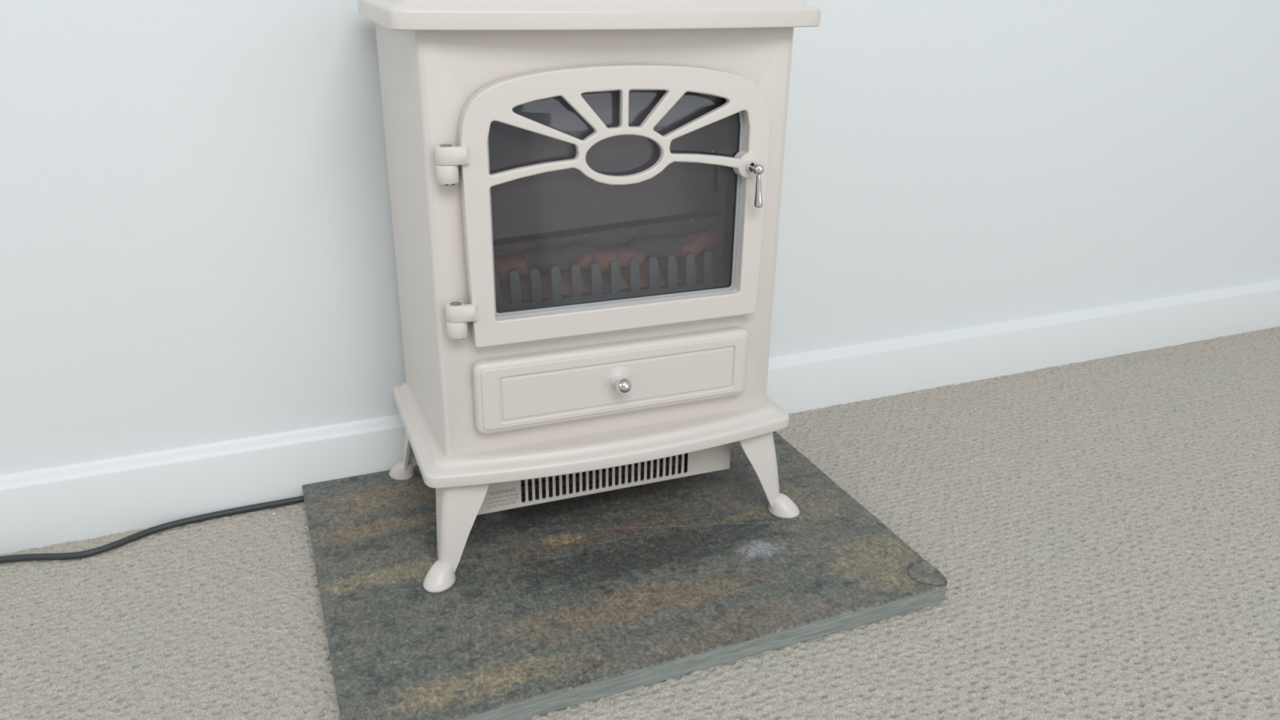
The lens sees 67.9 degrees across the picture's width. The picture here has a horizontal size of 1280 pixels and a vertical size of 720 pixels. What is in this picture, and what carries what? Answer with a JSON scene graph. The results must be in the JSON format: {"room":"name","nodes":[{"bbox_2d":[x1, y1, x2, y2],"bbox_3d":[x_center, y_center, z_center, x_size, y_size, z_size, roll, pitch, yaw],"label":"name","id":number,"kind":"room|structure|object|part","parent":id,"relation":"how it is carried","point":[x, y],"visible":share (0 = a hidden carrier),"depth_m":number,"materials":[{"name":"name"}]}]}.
{"room":"living room","nodes":[
{"label":"living room","id":0,"kind":"room"},
{"bbox_2d":[0,0,1279,475],"bbox_3d":[0.157,-1.039,0.956,5.000,2.450,0.100,-8,25,-21],"label":"wall","id":1,"kind":"structure","parent":0,"point":[197,241],"depth_m":1.11,"materials":[{"name":"white paint"}]},
{"bbox_2d":[0,280,1279,554],"bbox_3d":[0.159,0.050,1.359,5.000,0.100,0.014,-8,25,-21],"label":"baseboard","id":2,"kind":"structure","parent":1,"relation":"attached to","point":[40,508],"depth_m":1.17,"materials":[{"name":"white"}]},
{"bbox_2d":[0,326,1279,719],"bbox_3d":[0.813,0.716,-0.082,5.000,0.014,3.446,-8,25,-21],"label":"floor","id":3,"kind":"structure","parent":0,"point":[1103,534],"depth_m":1.00,"materials":[{"name":"beige carpet"}]},
{"bbox_2d":[0,495,304,563],"bbox_3d":[-0.588,0.201,1.052,0.850,0.007,0.040,-9,25,-22],"label":"power cable","id":4,"kind":"object","parent":3,"relation":"on","point":[73,555],"visible":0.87,"depth_m":1.07,"materials":[{"name":"grey rubber"}]},
{"bbox_2d":[302,431,946,719],"bbox_3d":[-0.040,0.200,1.063,0.607,0.021,0.443,-8,25,-21],"label":"slate hearth","id":5,"kind":"object","parent":3,"relation":"on","point":[552,606],"visible":0.91,"depth_m":0.97,"materials":[{"name":"grey stone"}]},
{"bbox_2d":[357,0,821,592],"bbox_3d":[-0.056,-0.097,1.024,0.434,0.555,0.265,-8,24,-20],"label":"electric stove","id":6,"kind":"object","parent":5,"relation":"on","point":[585,195],"visible":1,"depth_m":0.94,"materials":[{"name":"white metal"}]},
{"bbox_3d":[-0.273,0.093,1.139,0.067,0.108,0.068,11,25,21],"label":"leg","id":7,"kind":"part","parent":6,"relation":"part of","materials":[{"name":"beige metal"}]},
{"bbox_3d":[-0.194,0.170,0.960,0.068,0.108,0.072,11,25,21],"label":"leg","id":8,"kind":"part","parent":6,"relation":"part of","materials":[{"name":"beige metal"}]},
{"bbox_3d":[-0.051,-0.341,0.920,0.406,0.024,0.246,-8,24,-20],"label":"plate","id":9,"kind":"part","parent":6,"relation":"part of","materials":[{"name":"beige metal"}]},
{"bbox_3d":[-0.057,0.052,1.083,0.408,0.023,0.250,-8,24,-20],"label":"plate","id":10,"kind":"part","parent":6,"relation":"part of","materials":[{"name":"beige metal"}]},
{"bbox_2d":[477,443,730,515],"bbox_3d":[-0.051,0.098,1.085,0.296,0.063,0.100,-8,24,-20],"label":"vent","id":11,"kind":"object","parent":6,"relation":"attached to","point":[499,496],"depth_m":1.05,"materials":[{"name":"grey metal"}]},
{"bbox_3d":[-0.043,-0.122,0.981,0.278,0.036,0.010,-8,24,-20],"label":"fuel plate","id":12,"kind":"part","parent":6,"relation":"part of","materials":[{"name":"grey plastic"}]},
{"bbox_3d":[-0.023,0.019,0.972,0.295,0.077,0.017,-8,24,-20],"label":"drawer","id":13,"kind":"part","parent":6,"relation":"part of","materials":[{"name":"beige metal"}]},
{"bbox_3d":[-0.017,-0.148,0.900,0.302,0.252,0.018,-8,24,-20],"label":"door","id":14,"kind":"part","parent":6,"relation":"part of","materials":[{"name":"beige metal"}]},
{"bbox_3d":[-0.018,0.024,0.952,0.017,0.017,0.024,-8,24,-20],"label":"drawer knob","id":15,"kind":"part","parent":6,"relation":"part of","materials":[{"name":"silver metal"}]},
{"bbox_3d":[0.112,-0.170,0.922,0.013,0.044,0.023,-8,24,-20],"label":"door handle","id":16,"kind":"part","parent":6,"relation":"part of","materials":[{"name":"silver metal"}]},
{"bbox_3d":[0.151,0.123,1.086,0.072,0.108,0.068,11,25,21],"label":"leg","id":17,"kind":"part","parent":6,"relation":"part of","materials":[{"name":"beige metal"}]}
]}

